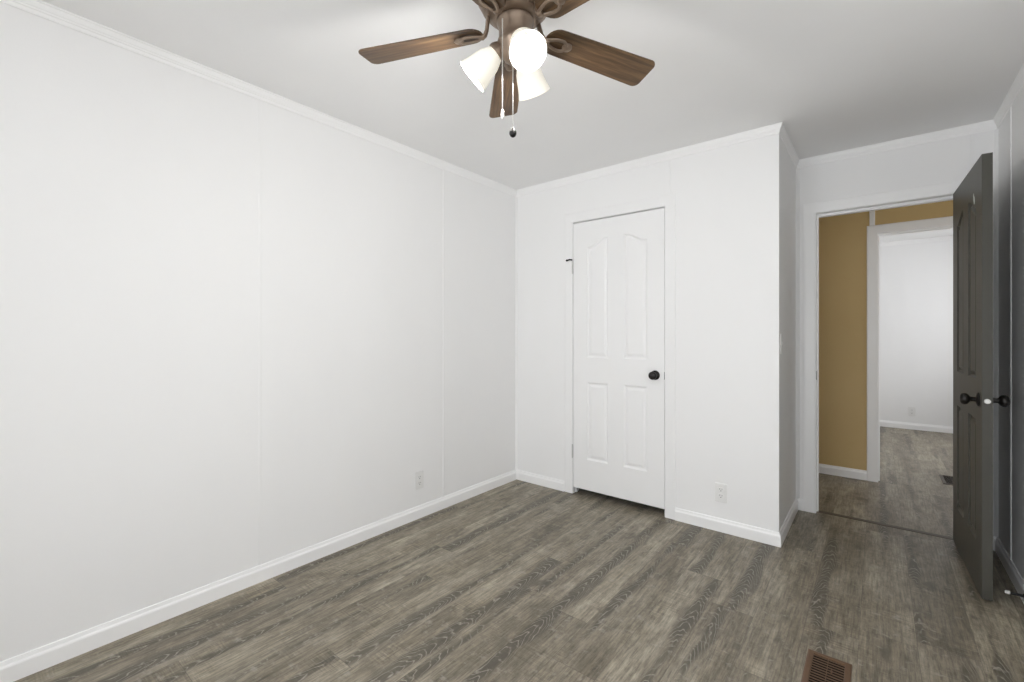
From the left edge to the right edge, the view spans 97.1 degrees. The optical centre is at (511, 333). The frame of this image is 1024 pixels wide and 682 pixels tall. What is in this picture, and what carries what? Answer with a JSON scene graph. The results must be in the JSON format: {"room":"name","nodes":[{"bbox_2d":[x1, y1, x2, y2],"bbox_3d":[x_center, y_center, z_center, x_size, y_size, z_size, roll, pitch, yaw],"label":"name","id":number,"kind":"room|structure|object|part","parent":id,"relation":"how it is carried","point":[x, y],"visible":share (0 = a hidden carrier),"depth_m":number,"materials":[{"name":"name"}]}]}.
{"room":"empty bedroom","nodes":[
{"label":"empty bedroom","id":0,"kind":"room"},
{"bbox_2d":[0,2,514,661],"bbox_3d":[-1.177,0.007,2.381,0.110,2.412,5.140,0,0,39],"label":"wall","id":1,"kind":"structure","parent":0,"point":[129,181],"depth_m":2.02,"materials":[{"name":"white paint"}]},
{"bbox_2d":[0,470,516,681],"bbox_3d":[-1.318,1.173,2.109,0.013,0.080,4.320,0,0,39],"label":"baseboard","id":2,"kind":"structure","parent":1,"relation":"attached to","point":[20,666],"depth_m":2.04,"materials":[{"name":"white wood"}]},
{"bbox_2d":[0,0,516,196],"bbox_3d":[-1.315,-1.173,2.107,0.020,0.052,4.320,0,0,39],"label":"crown molding","id":3,"kind":"structure","parent":1,"relation":"attached to","point":[40,8],"depth_m":2.07,"materials":[{"name":"white wood"}]},
{"bbox_2d":[259,101,261,564],"bbox_3d":[-1.235,-0.004,2.220,0.001,2.279,0.014,0,0,39],"label":"batten","id":4,"kind":"object","parent":1,"relation":"attached to","point":[260,102],"visible":1,"depth_m":2.22,"materials":[{"name":"white paint"}]},
{"bbox_2d":[415,470,423,489],"bbox_3d":[-0.611,0.965,2.986,0.008,0.115,0.070,0,0,39],"label":"electrical outlet","id":5,"kind":"object","parent":1,"relation":"attached to","point":[419,476],"visible":1,"depth_m":2.98,"materials":[{"name":"white plastic"}]},
{"bbox_2d":[443,170,444,496],"bbox_3d":[-0.475,-0.004,3.158,0.003,2.279,0.017,0,0,39],"label":"batten","id":6,"kind":"object","parent":1,"relation":"attached to","point":[443,170],"visible":1,"depth_m":3.15,"materials":[{"name":"white paint"}]},
{"bbox_2d":[515,197,517,469],"bbox_3d":[0.038,-0.004,3.782,0.014,2.279,0.014,0,0,39],"label":"bead","id":7,"kind":"object","parent":1,"relation":"attached to","point":[516,198],"visible":1,"depth_m":3.78,"materials":[{"name":"white paint"}]},
{"bbox_2d":[14,426,1023,681],"bbox_3d":[1.992,1.273,2.460,5.000,0.120,9.270,0,0,39],"label":"floor","id":8,"kind":"structure","parent":0,"point":[516,580],"depth_m":2.01,"materials":[{"name":"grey laminate"}]},
{"bbox_2d":[801,649,851,681],"bbox_3d":[1.096,1.208,1.580,0.137,0.011,0.305,0,0,39],"label":"floor vent","id":9,"kind":"object","parent":8,"relation":"in","point":[818,667],"visible":1,"depth_m":1.63,"materials":[{"name":"brown metal"}]},
{"bbox_2d":[808,654,844,681],"bbox_3d":[1.096,1.210,1.580,0.095,0.004,0.263,0,0,39],"label":"grille","id":10,"kind":"object","parent":9,"relation":"attached to","point":[821,667],"depth_m":1.63,"materials":[{"name":"brown metal"}]},
{"bbox_2d":[818,510,952,539],"bbox_3d":[2.366,1.212,2.878,0.691,0.003,0.044,0,0,39],"label":"threshold","id":11,"kind":"object","parent":8,"relation":"on","point":[819,511],"visible":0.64,"depth_m":2.86,"materials":[{"name":"wood"}]},
{"bbox_2d":[939,474,952,484],"bbox_3d":[3.635,1.208,3.735,0.137,0.011,0.305,0,0,39],"label":"floor vent","id":12,"kind":"object","parent":8,"relation":"in","point":[948,480],"visible":0.38,"depth_m":3.76,"materials":[{"name":"brown metal"}]},
{"bbox_2d":[42,0,1023,242],"bbox_3d":[1.992,-1.259,2.460,5.000,0.120,9.270,0,0,39],"label":"ceiling","id":13,"kind":"structure","parent":0,"point":[838,75],"depth_m":2.03,"materials":[{"name":"white paint"}]},
{"bbox_2d":[358,0,654,137],"bbox_3d":[-0.001,-0.904,1.469,1.020,0.589,1.004,0,0,0],"label":"ceiling fan","id":14,"kind":"object","parent":13,"relation":"hanging from","point":[515,60],"visible":1,"depth_m":1.48,"materials":[{"name":"brown wood"}]},
{"bbox_3d":[-0.299,-0.959,1.509,0.419,0.006,0.124,-3,11,12],"label":"blade","id":15,"kind":"part","parent":14,"relation":"part of","materials":[{"name":"brown wood"}]},
{"bbox_3d":[-0.098,-0.861,1.473,0.138,0.135,0.111,0,0,0],"label":"lamp shade","id":16,"kind":"part","parent":14,"relation":"part of","materials":[{"name":"white glass"}]},
{"bbox_3d":[-0.085,-0.994,1.459,0.053,0.081,0.022,-3,11,12],"label":"bracket arm","id":17,"kind":"part","parent":14,"relation":"part of","materials":[{"name":"brown metal"}]},
{"bbox_3d":[-0.148,-0.959,1.169,0.124,0.006,0.419,14,10,29],"label":"blade","id":18,"kind":"part","parent":14,"relation":"part of","materials":[{"name":"brown wood"}]},
{"bbox_3d":[-0.034,-0.994,1.357,0.022,0.081,0.053,14,10,29],"label":"bracket arm","id":19,"kind":"part","parent":14,"relation":"part of","materials":[{"name":"brown metal"}]},
{"bbox_3d":[-0.029,-0.826,1.385,0.004,0.283,0.004,0,0,0],"label":"pull chain","id":20,"kind":"part","parent":14,"relation":"part of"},
{"bbox_3d":[-0.020,-0.959,1.759,0.124,0.006,0.419,-12,-2,-6],"label":"blade","id":21,"kind":"part","parent":14,"relation":"part of","materials":[{"name":"brown wood"}]},
{"bbox_3d":[0.003,-0.625,1.403,0.022,0.032,0.022,0,0,0],"label":"pull knob","id":22,"kind":"part","parent":14,"relation":"part of","materials":[{"name":"brown metal"}]},
{"bbox_3d":[0.003,-0.761,1.403,0.004,0.245,0.004,0,0,0],"label":"pull chain","id":23,"kind":"part","parent":14,"relation":"part of","materials":[{"name":"metal"}]},
{"bbox_3d":[0.038,-0.869,1.355,0.055,0.078,0.072,0,0,0],"label":"light bulb","id":24,"kind":"part","parent":14,"relation":"part of","materials":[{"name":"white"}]},
{"bbox_3d":[0.047,-0.855,1.341,0.110,0.139,0.134,0,0,0],"label":"lamp shade","id":25,"kind":"part","parent":14,"relation":"part of","materials":[{"name":"white glass"}]},
{"bbox_3d":[0.072,-0.857,1.538,0.114,0.136,0.130,0,0,0],"label":"lamp shade","id":26,"kind":"part","parent":14,"relation":"part of","materials":[{"name":"white glass"}]},
{"bbox_3d":[0.079,-0.994,1.374,0.022,0.081,0.053,16,-8,-42],"label":"bracket arm","id":27,"kind":"part","parent":14,"relation":"part of","materials":[{"name":"brown metal"}]},
{"bbox_3d":[0.098,-0.994,1.487,0.053,0.081,0.022,4,-13,-24],"label":"bracket arm","id":28,"kind":"part","parent":14,"relation":"part of","materials":[{"name":"brown metal"}]},
{"bbox_3d":[0.223,-0.959,1.208,0.124,0.006,0.419,16,-8,-42],"label":"blade","id":29,"kind":"part","parent":14,"relation":"part of","materials":[{"name":"brown wood"}]},
{"bbox_3d":[0.300,-0.959,1.572,0.419,0.006,0.124,4,-13,-24],"label":"blade","id":30,"kind":"part","parent":14,"relation":"part of","materials":[{"name":"brown wood"}]},
{"bbox_2d":[518,133,780,530],"bbox_3d":[0.809,0.007,3.224,1.915,2.412,0.090,0,0,39],"label":"wall","id":31,"kind":"structure","parent":0,"point":[725,196],"depth_m":2.83,"materials":[{"name":"white paint"}]},
{"bbox_2d":[516,470,564,491],"bbox_3d":[0.218,1.173,3.637,0.478,0.080,0.013,0,0,39],"label":"baseboard","id":32,"kind":"structure","parent":31,"relation":"attached to","point":[541,480],"depth_m":3.62,"materials":[{"name":"white wood"}]},
{"bbox_2d":[566,208,664,508],"bbox_3d":[0.712,0.163,3.229,0.756,2.000,0.100,0,0,39],"label":"door","id":33,"kind":"structure","parent":31,"relation":"in","point":[618,262],"depth_m":3.20,"materials":[{"name":"white paint"}]},
{"bbox_3d":[0.943,0.277,3.019,0.055,0.055,0.064,0,0,39],"label":"knob","id":34,"kind":"part","parent":33,"relation":"part of","materials":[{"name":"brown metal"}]},
{"bbox_2d":[565,193,675,519],"bbox_3d":[0.765,0.147,3.257,0.850,2.131,0.099,0,0,39],"label":"door frame","id":35,"kind":"structure","parent":31,"relation":"attached to","point":[669,201],"depth_m":2.99,"materials":[{"name":"white paint"}]},
{"bbox_2d":[516,122,781,196],"bbox_3d":[0.782,-1.173,3.175,1.935,0.052,0.020,0,0,39],"label":"crown molding","id":36,"kind":"structure","parent":31,"relation":"attached to","point":[772,129],"depth_m":3.00,"materials":[{"name":"white wood"}]},
{"bbox_2d":[715,482,726,502],"bbox_3d":[1.283,0.975,2.778,0.070,0.115,0.008,0,0,39],"label":"electrical outlet","id":37,"kind":"object","parent":31,"relation":"attached to","point":[720,489],"visible":1,"depth_m":2.78,"materials":[{"name":"white plastic"}]},
{"bbox_2d":[675,508,780,547],"bbox_3d":[1.298,1.173,2.763,0.600,0.080,0.013,0,0,39],"label":"baseboard","id":38,"kind":"structure","parent":31,"relation":"attached to","point":[766,536],"depth_m":2.74,"materials":[{"name":"white wood"}]},
{"bbox_2d":[775,134,779,531],"bbox_3d":[1.524,-0.004,2.597,0.018,2.279,0.018,0,0,39],"label":"guard","id":39,"kind":"object","parent":31,"relation":"attached to","point":[777,136],"visible":1,"depth_m":2.59,"materials":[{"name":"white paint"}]},
{"bbox_2d":[781,139,795,526],"bbox_3d":[1.742,0.007,2.926,0.090,2.412,0.620,0,0,39],"label":"wall","id":40,"kind":"structure","parent":0,"point":[788,169],"depth_m":2.84,"materials":[{"name":"white paint"}]},
{"bbox_2d":[780,334,782,353],"bbox_3d":[1.579,0.058,2.646,0.010,0.115,0.070,0,0,39],"label":"light switch","id":41,"kind":"object","parent":40,"relation":"attached to","point":[781,335],"visible":1,"depth_m":2.63,"materials":[{"name":"white plastic"}]},
{"bbox_2d":[779,498,797,545],"bbox_3d":[1.749,1.173,2.854,0.013,0.080,0.723,0,0,39],"label":"baseboard","id":42,"kind":"structure","parent":40,"relation":"attached to","point":[792,513],"depth_m":2.81,"materials":[{"name":"white wood"}]},
{"bbox_2d":[779,123,798,167],"bbox_3d":[1.750,-1.173,2.849,0.020,0.052,0.730,0,0,39],"label":"crown molding","id":43,"kind":"structure","parent":40,"relation":"attached to","point":[783,134],"depth_m":2.80,"materials":[{"name":"white wood"}]},
{"bbox_2d":[796,168,799,497],"bbox_3d":[1.973,-0.004,3.125,0.020,2.279,0.020,0,0,39],"label":"bead","id":44,"kind":"object","parent":40,"relation":"attached to","point":[797,169],"visible":1,"depth_m":3.12,"materials":[{"name":"white paint"}]},
{"bbox_2d":[819,200,952,470],"bbox_3d":[3.019,0.007,3.728,4.400,2.412,0.055,0,0,39],"label":"wall","id":45,"kind":"structure","parent":0,"point":[842,238],"depth_m":3.84,"materials":[{"name":"beige paint"}]},
{"bbox_2d":[819,463,866,480],"bbox_3d":[2.114,1.173,4.418,2.125,0.080,0.013,0,0,39],"label":"baseboard","id":46,"kind":"structure","parent":45,"relation":"attached to","point":[823,468],"depth_m":3.84,"materials":[{"name":"white wood"}]},
{"bbox_2d":[869,211,874,225],"bbox_3d":[2.969,-1.046,3.730,0.036,0.306,0.006,0,0,39],"label":"batten","id":47,"kind":"object","parent":45,"relation":"attached to","point":[871,213],"visible":0.35,"depth_m":3.73,"materials":[{"name":"white paint"}]},
{"bbox_2d":[867,216,952,481],"bbox_3d":[3.317,0.160,3.514,0.883,2.106,0.128,0,0,39],"label":"door frame","id":48,"kind":"structure","parent":45,"relation":"attached to","point":[873,231],"depth_m":3.72,"materials":[{"name":"white wood"}]},
{"bbox_2d":[800,130,993,535],"bbox_3d":[2.350,0.007,2.903,4.400,2.412,0.110,0,0,39],"label":"wall","id":49,"kind":"structure","parent":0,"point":[947,160],"depth_m":2.85,"materials":[{"name":"white paint"}]},
{"bbox_2d":[803,180,962,512],"bbox_3d":[2.369,0.162,2.881,0.855,2.102,0.124,0,0,39],"label":"door frame","id":50,"kind":"structure","parent":49,"relation":"attached to","point":[810,210],"depth_m":3.07,"materials":[{"name":"white wood"}]},
{"bbox_2d":[797,498,996,550],"bbox_3d":[2.342,1.173,2.831,0.963,0.080,0.013,0,0,39],"label":"baseboard","id":51,"kind":"structure","parent":49,"relation":"attached to","point":[800,500],"depth_m":3.11,"materials":[{"name":"white wood"}]},
{"bbox_2d":[797,120,996,167],"bbox_3d":[2.340,-1.173,2.828,0.963,0.052,0.020,0,0,39],"label":"crown molding","id":52,"kind":"structure","parent":49,"relation":"attached to","point":[989,125],"depth_m":2.78,"materials":[{"name":"white wood"}]},
{"bbox_2d":[970,134,973,169],"bbox_3d":[2.640,-1.016,2.596,0.016,0.255,0.003,0,0,39],"label":"batten","id":53,"kind":"object","parent":49,"relation":"attached to","point":[972,135],"visible":0.65,"depth_m":2.60,"materials":[{"name":"white paint"}]},
{"bbox_2d":[953,152,1009,600],"bbox_3d":[2.364,0.192,2.334,0.164,2.014,0.760,0,0,37],"label":"door","id":54,"kind":"structure","parent":49,"relation":"in","point":[973,400],"depth_m":2.19,"materials":[{"name":"grey paint"}]},
{"bbox_3d":[2.141,0.304,2.120,0.064,0.055,0.055,0,0,37],"label":"knob","id":55,"kind":"part","parent":54,"relation":"part of","materials":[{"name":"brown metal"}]},
{"bbox_3d":[2.142,0.304,2.039,0.025,0.057,0.001,0,0,37],"label":"latch plate","id":56,"kind":"part","parent":54,"relation":"part of","materials":[{"name":"silver metal"}]},
{"bbox_3d":[2.220,0.304,2.061,0.064,0.055,0.055,0,0,37],"label":"knob","id":57,"kind":"part","parent":54,"relation":"part of","materials":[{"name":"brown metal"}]},
{"bbox_2d":[880,240,952,426],"bbox_3d":[4.868,0.007,6.011,4.400,2.412,0.110,0,0,39],"label":"wall","id":58,"kind":"structure","parent":0,"point":[916,280],"depth_m":5.73,"materials":[{"name":"white paint"}]},
{"bbox_2d":[908,407,915,415],"bbox_3d":[5.088,0.988,5.757,0.070,0.115,0.008,0,0,39],"label":"electrical outlet","id":59,"kind":"object","parent":58,"relation":"attached to","point":[911,410],"visible":1,"depth_m":5.76,"materials":[{"name":"white plastic"}]},
{"bbox_2d":[880,420,952,432],"bbox_3d":[4.829,1.173,5.963,4.400,0.080,0.013,0,0,39],"label":"baseboard","id":60,"kind":"structure","parent":58,"relation":"attached to","point":[914,426],"depth_m":5.72,"materials":[{"name":"white wood"}]},
{"bbox_2d":[880,236,952,246],"bbox_3d":[4.827,-1.173,5.961,4.400,0.052,0.020,0,0,39],"label":"crown molding","id":61,"kind":"structure","parent":58,"relation":"attached to","point":[944,238],"depth_m":5.72,"materials":[{"name":"white wood"}]},
{"bbox_2d":[998,85,1023,579],"bbox_3d":[1.145,0.007,0.501,0.110,2.412,5.140,0,0,39],"label":"wall","id":62,"kind":"structure","parent":0,"point":[1018,104],"depth_m":2.26,"materials":[{"name":"white paint"}]},
{"bbox_2d":[994,129,997,536],"bbox_3d":[2.710,-0.004,2.532,0.014,2.279,0.014,0,0,39],"label":"bead","id":63,"kind":"object","parent":62,"relation":"attached to","point":[996,130],"visible":1,"depth_m":2.53,"materials":[{"name":"white paint"}]},
{"bbox_2d":[994,64,1023,128],"bbox_3d":[1.129,-1.173,0.584,0.020,0.052,5.030,0,0,39],"label":"crown molding","id":64,"kind":"structure","parent":62,"relation":"attached to","point":[1018,83],"depth_m":2.24,"materials":[{"name":"white wood"}]},
{"bbox_2d":[995,537,1023,603],"bbox_3d":[1.132,1.173,0.582,0.013,0.080,5.030,0,0,39],"label":"baseboard","id":65,"kind":"structure","parent":62,"relation":"attached to","point":[1012,571],"depth_m":2.25,"materials":[{"name":"white wood"}]},
{"bbox_2d":[1009,106,1011,559],"bbox_3d":[2.513,-0.004,2.281,0.005,2.279,0.022,0,0,39],"label":"batten","id":66,"kind":"object","parent":62,"relation":"attached to","point":[1010,108],"visible":1,"depth_m":2.27,"materials":[{"name":"white paint"}]},
{"bbox_2d":[1004,590,1023,597],"bbox_3d":[2.257,1.167,2.032,0.063,0.022,0.022,0,0,39],"label":"door stop","id":67,"kind":"object","parent":62,"relation":"attached to","point":[1005,591],"visible":1,"depth_m":2.03,"materials":[{"name":"white rubber"}]}
]}

